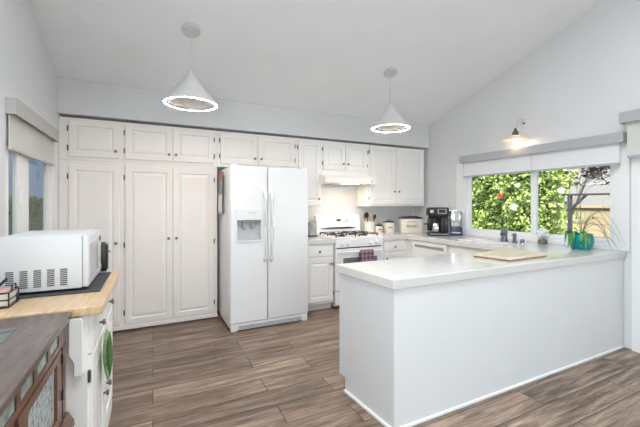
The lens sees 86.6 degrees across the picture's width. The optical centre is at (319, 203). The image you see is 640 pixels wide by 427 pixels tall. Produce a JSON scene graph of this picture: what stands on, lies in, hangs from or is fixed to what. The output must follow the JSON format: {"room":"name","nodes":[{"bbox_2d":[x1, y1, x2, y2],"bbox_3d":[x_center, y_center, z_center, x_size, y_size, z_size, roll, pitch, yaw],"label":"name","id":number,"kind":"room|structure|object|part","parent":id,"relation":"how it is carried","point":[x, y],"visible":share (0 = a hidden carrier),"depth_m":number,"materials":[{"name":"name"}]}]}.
{"room":"kitchen","nodes":[
{"label":"kitchen","id":0,"kind":"room"},
{"bbox_2d":[9,150,42,198],"bbox_3d":[-5.651,-0.117,4.464,0.300,3.020,15.000,0,0,-26],"label":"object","id":1,"kind":"structure","parent":0,"point":[35,167],"depth_m":10.23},
{"bbox_2d":[0,0,60,236],"bbox_3d":[-0.140,-0.922,-1.713,0.060,4.589,12.050,0,0,-26],"label":"wall","id":2,"kind":"structure","parent":0,"point":[28,74],"depth_m":2.47,"materials":[{"name":"paint"}]},
{"bbox_2d":[6,114,57,235],"bbox_3d":[-2.325,-0.104,2.752,0.078,1.104,1.269,0,0,-26],"label":"window","id":3,"kind":"structure","parent":2,"relation":"in","point":[20,163],"depth_m":2.53,"materials":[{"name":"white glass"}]},
{"bbox_3d":[-2.149,-0.127,2.398,0.024,0.976,0.400,0,0,-26],"label":"sash","id":4,"kind":"part","parent":3,"relation":"part of","materials":[{"name":"white wood"}]},
{"bbox_2d":[5,97,58,165],"bbox_3d":[-2.242,-0.518,2.694,0.057,0.337,1.115,0,0,-26],"label":"roller blind","id":5,"kind":"object","parent":3,"relation":"attached to","point":[32,136],"visible":1,"depth_m":2.52,"materials":[{"name":"beige fabric"}]},
{"bbox_3d":[-2.415,-0.127,2.879,0.024,0.976,0.738,0,0,-26],"label":"sash","id":6,"kind":"part","parent":3,"relation":"part of","materials":[{"name":"white wood"}]},
{"bbox_3d":[-2.568,-0.070,3.303,0.012,1.035,0.065,0,0,-26],"label":"casing","id":7,"kind":"part","parent":3,"relation":"part of","materials":[{"name":"white wood"}]},
{"bbox_2d":[217,169,413,308],"bbox_3d":[-0.607,0.112,4.856,4.902,2.522,0.150,0,0,-26],"label":"wall","id":8,"kind":"structure","parent":0,"point":[335,199],"depth_m":5.28,"materials":[{"name":"paint"}]},
{"bbox_2d":[59,116,121,161],"bbox_3d":[-2.445,-0.666,3.667,0.551,0.434,0.356,0,0,-26],"label":"upper cabinet","id":9,"kind":"object","parent":8,"relation":"attached to","point":[82,139],"visible":0.98,"depth_m":3.53,"materials":[{"name":"paint"}]},
{"bbox_2d":[122,122,216,166],"bbox_3d":[-1.750,-0.666,4.009,0.996,0.434,0.356,0,0,-26],"label":"upper cabinet","id":10,"kind":"object","parent":8,"relation":"attached to","point":[141,143],"visible":0.99,"depth_m":3.86,"materials":[{"name":"paint"}]},
{"bbox_3d":[-1.901,-0.670,3.779,0.465,0.377,0.020,0,0,-26],"label":"door","id":11,"kind":"part","parent":10,"relation":"part of","materials":[{"name":"paint"}]},
{"bbox_3d":[-1.480,-0.670,3.986,0.448,0.377,0.020,0,0,-26],"label":"door","id":12,"kind":"part","parent":10,"relation":"part of","materials":[{"name":"paint"}]},
{"bbox_2d":[58,78,428,148],"bbox_3d":[-0.496,-1.086,4.631,4.902,0.348,0.350,0,0,-26],"label":"wall","id":13,"kind":"structure","parent":8,"relation":"attached to","point":[76,98],"depth_m":4.13,"materials":[{"name":"paint"}]},
{"bbox_2d":[217,131,295,168],"bbox_3d":[-0.839,-0.666,4.457,1.030,0.434,0.356,0,0,-26],"label":"upper cabinet","id":14,"kind":"object","parent":8,"relation":"attached to","point":[242,149],"visible":0.98,"depth_m":4.30,"materials":[{"name":"paint"}]},
{"bbox_3d":[-1.004,-0.674,4.220,0.455,0.370,0.020,0,0,-26],"label":"door","id":15,"kind":"part","parent":14,"relation":"part of","materials":[{"name":"paint"}]},
{"bbox_3d":[-0.565,-0.674,4.436,0.497,0.370,0.020,0,0,-26],"label":"door","id":16,"kind":"part","parent":14,"relation":"part of","materials":[{"name":"paint"}]},
{"bbox_2d":[296,138,320,205],"bbox_3d":[-0.206,-0.422,4.769,0.376,0.921,0.356,0,0,-26],"label":"upper cabinet","id":17,"kind":"object","parent":8,"relation":"attached to","point":[308,151],"visible":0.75,"depth_m":4.65,"materials":[{"name":"white paint"}]},
{"bbox_2d":[321,140,367,175],"bbox_3d":[0.312,-0.642,5.024,0.776,0.481,0.356,0,0,-26],"label":"upper cabinet","id":18,"kind":"object","parent":8,"relation":"attached to","point":[337,158],"visible":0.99,"depth_m":4.88,"materials":[{"name":"white paint"}]},
{"bbox_3d":[0.201,-0.664,4.813,0.346,0.375,0.020,0,0,-26],"label":"door","id":19,"kind":"part","parent":18,"relation":"part of","materials":[{"name":"white paint"}]},
{"bbox_2d":[319,174,375,185],"bbox_3d":[0.327,-0.337,4.935,0.824,0.124,0.524,0,0,-26],"label":"range hood","id":20,"kind":"object","parent":18,"relation":"attached to","point":[324,179],"visible":0.89,"depth_m":4.74,"materials":[{"name":"white paint"}]},
{"bbox_3d":[0.533,-0.664,4.976,0.370,0.375,0.020,0,0,-26],"label":"door","id":21,"kind":"part","parent":18,"relation":"part of","materials":[{"name":"white paint"}]},
{"bbox_2d":[357,145,423,205],"bbox_3d":[1.156,-0.422,5.439,1.100,0.921,0.356,0,0,-26],"label":"upper cabinet","id":22,"kind":"object","parent":8,"relation":"attached to","point":[398,173],"visible":0.99,"depth_m":5.28,"materials":[{"name":"white paint"}]},
{"bbox_3d":[0.961,-0.428,5.187,0.487,0.878,0.020,0,0,-26],"label":"door","id":23,"kind":"part","parent":22,"relation":"part of","materials":[{"name":"white paint"}]},
{"bbox_3d":[1.439,-0.428,5.422,0.550,0.878,0.020,0,0,-26],"label":"door","id":24,"kind":"part","parent":22,"relation":"part of","materials":[{"name":"white paint"}]},
{"bbox_2d":[28,0,603,126],"bbox_3d":[1.817,-2.179,-0.638,6.402,2.376,12.850,0,0,-26],"label":"ceiling","id":25,"kind":"structure","parent":0,"point":[324,56],"depth_m":3.44,"materials":[{"name":"paint"}]},
{"bbox_2d":[163,22,216,110],"bbox_3d":[-1.158,-1.241,3.050,0.456,0.700,0.456,0,0,-26],"label":"pendant lamp","id":26,"kind":"object","parent":25,"relation":"hanging from","point":[189,94],"visible":1,"depth_m":3.01,"materials":[{"name":"white metal"}]},
{"bbox_3d":[-1.158,-1.050,3.050,0.448,0.288,0.448,0,0,-26],"label":"lamp shade","id":27,"kind":"part","parent":26,"relation":"part of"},
{"bbox_2d":[371,67,409,132],"bbox_3d":[0.837,-1.241,4.031,0.456,0.700,0.456,0,0,-26],"label":"pendant lamp","id":28,"kind":"object","parent":25,"relation":"hanging from","point":[390,121],"visible":1,"depth_m":3.97,"materials":[{"name":"white metal"}]},
{"bbox_3d":[0.837,-1.050,4.031,0.448,0.288,0.448,0,0,-26],"label":"lamp shade","id":29,"kind":"part","parent":28,"relation":"part of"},
{"bbox_2d":[108,306,639,426],"bbox_3d":[2.086,1.403,-0.618,5.202,0.060,12.350,0,0,-26],"label":"floor","id":30,"kind":"structure","parent":0,"point":[198,372],"depth_m":2.54,"materials":[{"name":"brown wood"}]},
{"bbox_2d":[0,312,74,426],"bbox_3d":[-0.973,0.915,0.680,0.545,0.916,1.460,0,0,-26],"label":"sideboard","id":31,"kind":"object","parent":30,"relation":"on","point":[32,348],"visible":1,"depth_m":1.14,"materials":[{"name":"brown wood"}]},
{"bbox_3d":[-0.943,0.735,1.147,0.020,0.294,0.490,0,0,-26],"label":"door","id":32,"kind":"part","parent":31,"relation":"part of","materials":[{"name":"brown wood"}]},
{"bbox_3d":[-0.948,0.726,1.150,0.006,0.213,0.338,0,0,-26],"label":"door glass","id":33,"kind":"part","parent":31,"relation":"part of","materials":[{"name":"glass"}]},
{"bbox_3d":[-1.074,0.735,1.412,0.019,0.294,0.049,0,0,-26],"label":"corner post","id":34,"kind":"part","parent":31,"relation":"part of","materials":[{"name":"brown wood"}]},
{"bbox_3d":[-0.753,0.913,0.793,0.052,0.060,1.448,0,0,-26],"label":"moulding","id":35,"kind":"part","parent":31,"relation":"part of","materials":[{"name":"brown wood"}]},
{"bbox_2d":[65,294,113,426],"bbox_3d":[-1.461,0.932,1.767,0.634,0.882,0.889,0,0,-26],"label":"base cabinet","id":36,"kind":"object","parent":30,"relation":"on","point":[88,390],"visible":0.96,"depth_m":1.52,"materials":[{"name":"white paint"}]},
{"bbox_2d":[0,270,119,318],"bbox_3d":[-1.456,0.471,1.771,0.650,0.037,0.896,0,0,-26],"label":"countertop","id":37,"kind":"structure","parent":36,"relation":"on","point":[91,303],"depth_m":1.53,"materials":[{"name":"brown wood"}]},
{"bbox_2d":[0,283,18,308],"bbox_3d":[-1.464,0.405,1.480,0.206,0.093,0.126,0,0,-26],"label":"wire basket","id":38,"kind":"object","parent":37,"relation":"on","point":[16,286],"visible":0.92,"depth_m":1.50,"materials":[{"name":"black metal"}]},
{"bbox_2d":[0,290,15,306],"bbox_3d":[-1.465,0.420,1.480,0.188,0.049,0.106,0,0,-26],"label":"napkin stack","id":39,"kind":"object","parent":38,"relation":"in","point":[2,297],"visible":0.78,"depth_m":1.47,"materials":[{"name":"white paper"}]},
{"bbox_2d":[0,287,13,294],"bbox_3d":[-1.466,0.388,1.480,0.180,0.014,0.100,0,0,-26],"label":"pad","id":40,"kind":"object","parent":39,"relation":"on","point":[4,289],"visible":0.84,"depth_m":1.51,"materials":[{"name":"pink fabric"}]},
{"bbox_2d":[16,272,110,299],"bbox_3d":[-1.455,0.450,1.887,0.455,0.006,0.530,0,0,-26],"label":"mat","id":41,"kind":"object","parent":37,"relation":"on","point":[96,285],"visible":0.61,"depth_m":1.74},
{"bbox_2d":[0,229,100,292],"bbox_3d":[-1.469,0.304,1.898,0.369,0.285,0.471,0,0,-26],"label":"microwave","id":42,"kind":"object","parent":41,"relation":"on","point":[42,260],"visible":0.94,"depth_m":1.70,"materials":[{"name":"white plastic"}]},
{"bbox_3d":[-1.296,0.297,1.925,0.027,0.267,0.365,0,0,-26],"label":"door","id":43,"kind":"part","parent":42,"relation":"part of","materials":[{"name":"white plastic"}]},
{"bbox_3d":[-1.400,0.297,2.136,0.027,0.267,0.104,0,0,-26],"label":"control panel","id":44,"kind":"part","parent":42,"relation":"part of","materials":[{"name":"white plastic"}]},
{"bbox_2d":[99,242,110,272],"bbox_3d":[-1.497,0.352,2.203,0.238,0.200,0.075,0,0,-26],"label":"toaster","id":45,"kind":"object","parent":37,"relation":"on","point":[105,250],"visible":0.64,"depth_m":2.21,"materials":[{"name":"black plastic"}]},
{"bbox_3d":[-1.122,0.588,1.710,0.020,0.170,0.400,0,0,-26],"label":"drawer","id":46,"kind":"part","parent":36,"relation":"part of","materials":[{"name":"white paint"}]},
{"bbox_3d":[-1.122,0.983,1.710,0.020,0.600,0.400,0,0,-26],"label":"door","id":47,"kind":"part","parent":36,"relation":"part of","materials":[{"name":"white paint"}]},
{"bbox_2d":[103,318,112,381],"bbox_3d":[-1.098,0.767,1.757,0.045,0.361,0.159,0,0,-33],"label":"oven mitt","id":48,"kind":"object","parent":36,"relation":"hanging from","point":[107,344],"visible":1,"depth_m":1.72,"materials":[{"name":"green fabric"}]},
{"bbox_3d":[-1.308,0.588,2.087,0.020,0.170,0.400,0,0,-26],"label":"drawer","id":49,"kind":"part","parent":36,"relation":"part of","materials":[{"name":"white paint"}]},
{"bbox_3d":[-1.308,0.983,2.087,0.020,0.600,0.400,0,0,-26],"label":"door","id":50,"kind":"part","parent":36,"relation":"part of","materials":[{"name":"white paint"}]},
{"bbox_2d":[59,159,121,327],"bbox_3d":[-2.445,0.463,3.667,0.551,1.820,0.356,0,0,-26],"label":"pantry cabinet","id":51,"kind":"object","parent":30,"relation":"on","point":[90,192],"visible":0.56,"depth_m":3.57,"materials":[{"name":"paint"}]},
{"bbox_2d":[122,162,216,325],"bbox_3d":[-1.750,0.463,4.009,0.996,1.820,0.356,0,0,-26],"label":"pantry cabinet","id":52,"kind":"object","parent":30,"relation":"on","point":[169,212],"visible":0.98,"depth_m":3.86,"materials":[{"name":"paint"}]},
{"bbox_3d":[-1.901,0.449,3.779,0.465,1.708,0.020,0,0,-26],"label":"door","id":53,"kind":"part","parent":52,"relation":"part of","materials":[{"name":"paint"}]},
{"bbox_2d":[112,313,217,330],"bbox_3d":[-1.934,1.342,3.761,1.550,0.034,0.022,0,0,-26],"label":"trim","id":54,"kind":"structure","parent":52,"relation":"attached to","point":[215,314],"depth_m":3.83,"materials":[{"name":"paint"}]},
{"bbox_3d":[-1.480,0.449,3.986,0.448,1.708,0.020,0,0,-26],"label":"door","id":55,"kind":"part","parent":52,"relation":"part of","materials":[{"name":"paint"}]},
{"bbox_2d":[218,164,307,332],"bbox_3d":[-0.698,0.473,4.111,0.910,1.800,0.846,0,0,-26],"label":"refrigerator","id":56,"kind":"object","parent":30,"relation":"on","point":[263,225],"visible":1,"depth_m":3.79,"materials":[{"name":"white metal"}]},
{"bbox_2d":[218,171,223,213],"bbox_3d":[-1.155,-0.135,3.974,0.029,0.495,0.249,0,0,-26],"label":"organizer","id":57,"kind":"object","parent":56,"relation":"attached to","point":[221,196],"visible":1,"depth_m":3.92,"materials":[{"name":"white plastic"}]},
{"bbox_3d":[-0.782,0.440,3.718,0.409,1.697,0.070,0,0,-26],"label":"freezer door","id":58,"kind":"part","parent":56,"relation":"part of","materials":[{"name":"white metal"}]},
{"bbox_3d":[-0.781,0.226,3.712,0.236,0.094,0.050,0,0,-26],"label":"dispenser lever","id":59,"kind":"part","parent":56,"relation":"part of","materials":[{"name":"grey plastic"}]},
{"bbox_3d":[-0.598,0.248,3.736,0.038,0.791,0.085,0,0,-26],"label":"handle","id":60,"kind":"part","parent":56,"relation":"part of","materials":[{"name":"white plastic"}]},
{"bbox_3d":[-0.535,0.248,3.767,0.038,0.791,0.085,0,0,-26],"label":"handle","id":61,"kind":"part","parent":56,"relation":"part of","materials":[{"name":"white plastic"}]},
{"bbox_3d":[-0.372,0.440,3.919,0.489,1.697,0.070,0,0,-26],"label":"door","id":62,"kind":"part","parent":56,"relation":"part of","materials":[{"name":"white metal"}]},
{"bbox_2d":[308,243,333,310],"bbox_3d":[-0.143,0.944,4.610,0.414,0.858,0.696,0,0,-26],"label":"base cabinet","id":63,"kind":"object","parent":30,"relation":"on","point":[320,256],"visible":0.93,"depth_m":4.34,"materials":[{"name":"white paint"}]},
{"bbox_3d":[0.000,0.608,4.335,0.368,0.130,0.020,0,0,-26],"label":"drawer","id":64,"kind":"part","parent":63,"relation":"part of","materials":[{"name":"white paint"}]},
{"bbox_3d":[0.000,0.976,4.335,0.368,0.555,0.020,0,0,-26],"label":"door","id":65,"kind":"part","parent":63,"relation":"part of","materials":[{"name":"white paint"}]},
{"bbox_2d":[308,235,334,244],"bbox_3d":[-0.144,0.483,4.618,0.418,0.061,0.684,0,0,-26],"label":"countertop","id":66,"kind":"structure","parent":63,"relation":"on","point":[319,239],"depth_m":4.34,"materials":[{"name":"white stone"}]},
{"bbox_2d":[308,222,316,236],"bbox_3d":[-0.108,0.352,4.694,0.108,0.200,0.108,0,0,-26],"label":"metal tin","id":67,"kind":"object","parent":66,"relation":"on","point":[312,226],"visible":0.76,"depth_m":4.65,"materials":[{"name":"metal"}]},
{"bbox_2d":[315,214,382,307],"bbox_3d":[0.412,0.770,4.830,0.764,1.204,0.697,0,0,-26],"label":"gas range","id":68,"kind":"object","parent":30,"relation":"on","point":[345,229],"visible":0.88,"depth_m":4.66,"materials":[{"name":"white metal"}]},
{"bbox_3d":[0.534,1.237,4.583,0.754,0.172,0.029,0,0,-26],"label":"storage drawer","id":69,"kind":"part","parent":68,"relation":"part of","materials":[{"name":"white metal"}]},
{"bbox_2d":[318,233,382,239],"bbox_3d":[0.410,0.458,4.835,0.764,0.020,0.565,0,0,-26],"label":"cooktop","id":70,"kind":"object","parent":68,"relation":"in","point":[360,236],"depth_m":4.65,"materials":[{"name":"white metal"}]},
{"bbox_3d":[0.535,0.866,4.581,0.754,0.545,0.032,0,0,-26],"label":"oven door","id":71,"kind":"part","parent":68,"relation":"part of","materials":[{"name":"white metal"}]},
{"bbox_3d":[0.534,0.523,4.582,0.758,0.110,0.031,0,0,-26],"label":"control panel","id":72,"kind":"part","parent":68,"relation":"part of","materials":[{"name":"white metal"}]},
{"bbox_3d":[0.553,0.635,4.544,0.683,0.028,0.060,0,0,-26],"label":"handle","id":73,"kind":"part","parent":68,"relation":"part of","materials":[{"name":"white metal"}]},
{"bbox_2d":[359,249,373,261],"bbox_3d":[0.625,0.710,4.559,0.213,0.187,0.042,0,0,-26],"label":"dish towel","id":74,"kind":"object","parent":68,"relation":"hanging from","point":[364,255],"visible":0.91,"depth_m":4.54,"materials":[{"name":"purple fabric"}]},
{"bbox_2d":[382,239,411,259],"bbox_3d":[0.969,0.944,5.130,0.488,0.858,0.746,0,0,-26],"label":"base cabinet","id":75,"kind":"object","parent":30,"relation":"on","point":[392,249],"visible":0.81,"depth_m":4.87,"materials":[{"name":"white paint"}]},
{"bbox_3d":[1.069,0.608,4.861,0.390,0.130,0.020,0,0,-26],"label":"drawer","id":76,"kind":"part","parent":75,"relation":"part of","materials":[{"name":"white paint"}]},
{"bbox_3d":[1.069,0.976,4.861,0.390,0.555,0.020,0,0,-26],"label":"door","id":77,"kind":"part","parent":75,"relation":"part of","materials":[{"name":"white paint"}]},
{"bbox_2d":[412,240,448,256],"bbox_3d":[1.734,0.944,4.720,0.610,0.858,0.660,0,0,-26],"label":"dishwasher","id":78,"kind":"object","parent":30,"relation":"on","point":[419,248],"visible":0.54,"depth_m":4.60,"materials":[{"name":"white plastic"}]},
{"bbox_2d":[449,245,488,253],"bbox_3d":[2.118,0.944,4.036,0.732,0.858,0.905,0,0,-26],"label":"base cabinet","id":79,"kind":"object","parent":30,"relation":"on","point":[452,249],"visible":0.02,"depth_m":4.12,"materials":[{"name":"white paint"}]},
{"bbox_3d":[1.821,0.608,3.898,0.020,0.130,0.830,0,0,-26],"label":"drawer","id":80,"kind":"part","parent":79,"relation":"part of","materials":[{"name":"white paint"}]},
{"bbox_2d":[339,258,623,426],"bbox_3d":[1.517,0.945,2.913,2.803,0.857,0.640,0,0,-26],"label":"base cabinet","id":81,"kind":"object","parent":30,"relation":"on","point":[409,357],"visible":0.97,"depth_m":2.38,"materials":[{"name":"white paint"}]},
{"bbox_3d":[0.309,1.362,2.254,0.017,0.022,0.522,0,0,-30],"label":"trim","id":82,"kind":"part","parent":81,"relation":"part of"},
{"bbox_2d":[336,231,625,289],"bbox_3d":[1.009,0.484,3.932,2.816,0.062,2.933,0,0,-26],"label":"countertop","id":83,"kind":"structure","parent":81,"relation":"on","point":[402,273],"depth_m":2.58,"materials":[{"name":"white stone"}]},
{"bbox_2d":[364,221,374,232],"bbox_3d":[0.767,0.363,5.237,0.168,0.178,0.168,0,0,-26],"label":"utensil crock","id":84,"kind":"object","parent":83,"relation":"on","point":[369,226],"visible":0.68,"depth_m":5.17,"materials":[{"name":"white ceramic"}]},
{"bbox_2d":[375,223,383,233],"bbox_3d":[0.898,0.373,5.167,0.115,0.160,0.112,0,0,-26],"label":"canister","id":85,"kind":"object","parent":83,"relation":"on","point":[378,228],"visible":0.98,"depth_m":5.12,"materials":[{"name":"beige ceramic"}]},
{"bbox_2d":[383,219,394,232],"bbox_3d":[1.067,0.348,5.273,0.182,0.210,0.182,0,0,-26],"label":"canister","id":86,"kind":"object","parent":83,"relation":"on","point":[389,226],"visible":0.99,"depth_m":5.20,"materials":[{"name":"beige ceramic"}]},
{"bbox_2d":[398,216,422,232],"bbox_3d":[1.407,0.320,5.287,0.340,0.265,0.226,0,0,-1],"label":"bread box","id":87,"kind":"object","parent":83,"relation":"on","point":[406,224],"visible":1,"depth_m":5.20,"materials":[{"name":"beige metal"}]},
{"bbox_3d":[1.407,0.209,5.295,0.340,0.042,0.210,0,0,-1],"label":"lid","id":88,"kind":"part","parent":87,"relation":"part of","materials":[{"name":"black plastic"}]},
{"bbox_2d":[424,207,448,235],"bbox_3d":[1.656,0.253,4.863,0.330,0.400,0.240,0,0,8],"label":"coffee maker","id":89,"kind":"object","parent":83,"relation":"on","point":[437,218],"visible":1,"depth_m":4.77,"materials":[{"name":"black plastic"}]},
{"bbox_3d":[1.641,0.287,4.946,0.155,0.209,0.080,0,0,8],"label":"tank","id":90,"kind":"part","parent":89,"relation":"part of","materials":[{"name":"black plastic"}]},
{"bbox_2d":[449,210,461,235],"bbox_3d":[1.949,0.273,4.880,0.175,0.360,0.124,0,0,20],"label":"countertop appliance","id":91,"kind":"object","parent":83,"relation":"on","point":[455,216],"visible":1,"depth_m":4.85,"materials":[{"name":"plastic"}]},
{"bbox_3d":[1.943,0.212,4.899,0.150,0.240,0.072,0,0,20],"label":"mirror panel","id":92,"kind":"part","parent":91,"relation":"part of","materials":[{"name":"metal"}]},
{"bbox_2d":[458,238,515,244],"bbox_3d":[1.953,0.537,4.015,0.240,0.192,0.590,0,0,-26],"label":"sink","id":93,"kind":"object","parent":83,"relation":"in","point":[469,239],"visible":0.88,"depth_m":3.99,"materials":[{"name":"white ceramic"}]},
{"bbox_2d":[470,240,502,243],"bbox_3d":[1.953,0.542,4.015,0.180,0.182,0.530,0,0,-26],"label":"basin","id":94,"kind":"object","parent":93,"relation":"in","point":[486,241],"depth_m":4.01,"materials":[{"name":"white ceramic"}]},
{"bbox_2d":[496,226,510,242],"bbox_3d":[2.108,0.357,3.991,0.198,0.190,0.200,0,0,-26],"label":"faucet","id":95,"kind":"object","parent":83,"relation":"on","point":[503,234],"visible":0.9,"depth_m":3.97,"materials":[{"name":"grey metal"}]},
{"bbox_2d":[474,248,546,261],"bbox_3d":[1.668,0.437,2.922,0.643,0.030,0.358,0,0,-36],"label":"cutting board","id":96,"kind":"object","parent":83,"relation":"on","point":[508,254],"visible":1,"depth_m":2.82,"materials":[{"name":"brown wood"}]},
{"bbox_2d":[512,233,516,242],"bbox_3d":[2.228,0.396,3.905,0.080,0.113,0.055,0,0,-26],"label":"soap dispenser","id":97,"kind":"object","parent":83,"relation":"on","point":[514,235],"visible":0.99,"depth_m":3.89,"materials":[{"name":"grey metal"}]},
{"bbox_2d":[537,228,548,243],"bbox_3d":[2.519,0.361,3.841,0.109,0.183,0.114,0,0,-4],"label":"potted plant","id":98,"kind":"object","parent":83,"relation":"on","point":[541,232],"visible":0.96,"depth_m":3.81,"materials":[{"name":"white plant"}]},
{"bbox_2d":[538,239,547,243],"bbox_3d":[2.518,0.427,3.841,0.096,0.050,0.094,0,0,-26],"label":"pot","id":99,"kind":"object","parent":98,"relation":"attached to","point":[540,241],"depth_m":3.81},
{"bbox_2d":[536,201,623,249],"bbox_3d":[2.556,0.202,3.378,0.742,0.500,0.280,0,0,36],"label":"potted plant","id":100,"kind":"object","parent":83,"relation":"on","point":[582,240],"visible":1,"depth_m":3.32,"materials":[{"name":"green plant"}]},
{"bbox_3d":[2.615,0.142,3.394,0.107,0.380,0.044,0,0,-26],"label":"stem","id":101,"kind":"part","parent":100,"relation":"part of","materials":[{"name":"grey plant"}]},
{"bbox_3d":[2.602,0.375,3.387,0.212,0.155,0.212,0,0,-26],"label":"pot","id":102,"kind":"part","parent":100,"relation":"part of","materials":[{"name":"teal ceramic"}]},
{"bbox_3d":[1.663,1.362,2.637,2.708,0.022,0.017,0,0,-26],"label":"trim","id":103,"kind":"part","parent":81,"relation":"part of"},
{"bbox_2d":[414,0,639,348],"bbox_3d":[4.352,-0.922,0.497,0.150,4.589,12.050,0,0,-26],"label":"wall","id":104,"kind":"structure","parent":0,"point":[577,84],"depth_m":3.78,"materials":[{"name":"paint"}]},
{"bbox_2d":[502,118,528,142],"bbox_3d":[2.348,-0.888,4.084,0.284,0.301,0.284,0,0,-26],"label":"wall lamp","id":105,"kind":"object","parent":104,"relation":"attached to","point":[515,137],"visible":1,"depth_m":4.08,"materials":[{"name":"metal"}]},
{"bbox_2d":[512,128,518,134],"bbox_3d":[2.348,-0.865,4.084,0.068,0.085,0.068,0,0,-26],"label":"socket","id":106,"kind":"object","parent":105,"relation":"attached to","point":[515,132],"depth_m":4.06,"materials":[{"name":"grey metal"}]},
{"bbox_3d":[2.348,-0.794,4.084,0.284,0.066,0.284,0,0,-26],"label":"lamp shade","id":107,"kind":"part","parent":105,"relation":"part of","materials":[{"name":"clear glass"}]},
{"bbox_3d":[2.477,-0.987,4.116,0.020,0.104,0.104,0,0,-26],"label":"wall plate","id":108,"kind":"part","parent":105,"relation":"part of","materials":[{"name":"paint"}]},
{"bbox_2d":[456,142,630,251],"bbox_3d":[2.517,-0.087,4.138,0.130,1.077,2.035,0,0,-26],"label":"window","id":109,"kind":"structure","parent":104,"relation":"in","point":[620,175],"depth_m":3.39,"materials":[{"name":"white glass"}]},
{"bbox_3d":[2.348,-0.100,4.459,0.030,0.965,0.980,0,0,-26],"label":"sash","id":110,"kind":"part","parent":109,"relation":"part of","materials":[{"name":"white wood"}]},
{"bbox_3d":[2.500,0.432,4.105,0.070,0.038,1.836,0,0,-26],"label":"sill","id":111,"kind":"part","parent":109,"relation":"part of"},
{"bbox_2d":[459,132,626,177],"bbox_3d":[2.448,-0.521,4.034,0.095,0.302,1.889,0,0,-26],"label":"roller blind","id":112,"kind":"object","parent":109,"relation":"attached to","point":[599,150],"visible":0.99,"depth_m":3.78,"materials":[{"name":"fabric"}]},
{"bbox_3d":[2.750,-0.100,3.721,0.030,0.965,0.840,0,0,-26],"label":"sash","id":113,"kind":"part","parent":109,"relation":"part of","materials":[{"name":"white wood"}]},
{"bbox_2d":[619,109,639,157],"bbox_3d":[3.322,-0.637,2.187,0.092,0.424,2.232,0,0,-26],"label":"roller blind","id":114,"kind":"object","parent":104,"relation":"attached to","point":[632,117],"visible":1,"depth_m":3.10,"materials":[{"name":"fabric"}]},
{"bbox_2d":[632,157,639,352],"bbox_3d":[3.351,0.313,2.324,0.035,2.120,1.913,0,0,-26],"label":"door","id":115,"kind":"structure","parent":104,"relation":"in","point":[635,160],"depth_m":3.14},
{"label":"outside","id":116,"kind":"structure","parent":0,"visible":0},
{"bbox_3d":[-5.820,1.443,0.480,7.980,0.100,22.000,0,0,-26],"label":"ground","id":117,"kind":"structure","parent":116,"visible":0},
{"bbox_2d":[9,195,42,234],"bbox_3d":[-6.147,0.587,6.680,0.542,1.611,7.112,0,0,-26],"label":"shrub","id":118,"kind":"object","parent":117,"relation":"on","point":[35,204],"visible":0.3,"depth_m":7.81,"materials":[{"name":"green plant"}]},
{"bbox_3d":[-6.129,0.808,6.625,0.350,1.170,6.700,0,0,-26],"label":"stem","id":119,"kind":"part","parent":118,"relation":"part of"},
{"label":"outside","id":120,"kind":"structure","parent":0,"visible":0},
{"bbox_3d":[7.738,1.443,7.150,11.800,0.100,22.000,0,0,-26],"label":"ground","id":121,"kind":"structure","parent":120,"visible":0},
{"bbox_2d":[472,168,581,234],"bbox_3d":[3.365,-0.390,7.674,1.078,3.554,4.265,0,0,-33],"label":"hedge","id":122,"kind":"object","parent":121,"relation":"on","point":[489,211],"visible":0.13,"depth_m":6.56,"materials":[{"name":"green plant"}]},
{"bbox_2d":[509,204,517,212],"bbox_3d":[3.562,0.089,6.199,0.160,0.170,0.157,0,0,-6],"label":"rose","id":123,"kind":"object","parent":122,"relation":"attached to","point":[513,207],"visible":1,"depth_m":6.17,"materials":[{"name":"white plant"}]},
{"bbox_2d":[557,188,565,196],"bbox_3d":[3.966,-0.181,5.544,0.154,0.159,0.138,0,0,-26],"label":"rose","id":124,"kind":"object","parent":122,"relation":"attached to","point":[561,190],"visible":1,"depth_m":5.50,"materials":[{"name":"white plant"}]},
{"bbox_2d":[554,168,581,193],"bbox_3d":[5.404,-0.334,8.774,2.392,3.462,2.624,0,0,-26],"label":"tree","id":125,"kind":"object","parent":121,"relation":"on","point":[565,172],"visible":0.02,"depth_m":8.41,"materials":[{"name":"green plant"}]},
{"bbox_2d":[550,205,609,237],"bbox_3d":[6.848,0.718,7.827,0.280,1.350,10.000,0,0,-26],"label":"wall","id":126,"kind":"structure","parent":121,"relation":"on","point":[588,210],"depth_m":8.14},
{"bbox_2d":[553,167,609,205],"bbox_3d":[10.355,-0.917,10.667,3.600,4.620,14.600,0,0,-26],"label":"house","id":127,"kind":"structure","parent":121,"relation":"on","point":[597,188],"depth_m":10.76,"materials":[{"name":"paint"}]},
{"bbox_2d":[562,193,609,234],"bbox_3d":[4.200,0.618,5.054,0.060,1.550,1.072,0,0,-26],"label":"pergola","id":128,"kind":"object","parent":121,"relation":"on","point":[570,206],"visible":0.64,"depth_m":5.42,"materials":[{"name":"metal"}]},
{"bbox_3d":[4.008,0.633,5.446,0.050,1.520,0.050,0,0,-26],"label":"post","id":129,"kind":"part","parent":128,"relation":"part of","materials":[{"name":"metal"}]},
{"bbox_2d":[568,166,609,213],"bbox_3d":[5.492,0.017,6.762,0.890,2.753,0.918,0,0,20],"label":"tree","id":130,"kind":"object","parent":121,"relation":"on","point":[598,174],"visible":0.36,"depth_m":6.78,"materials":[{"name":"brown plant"}]}
]}

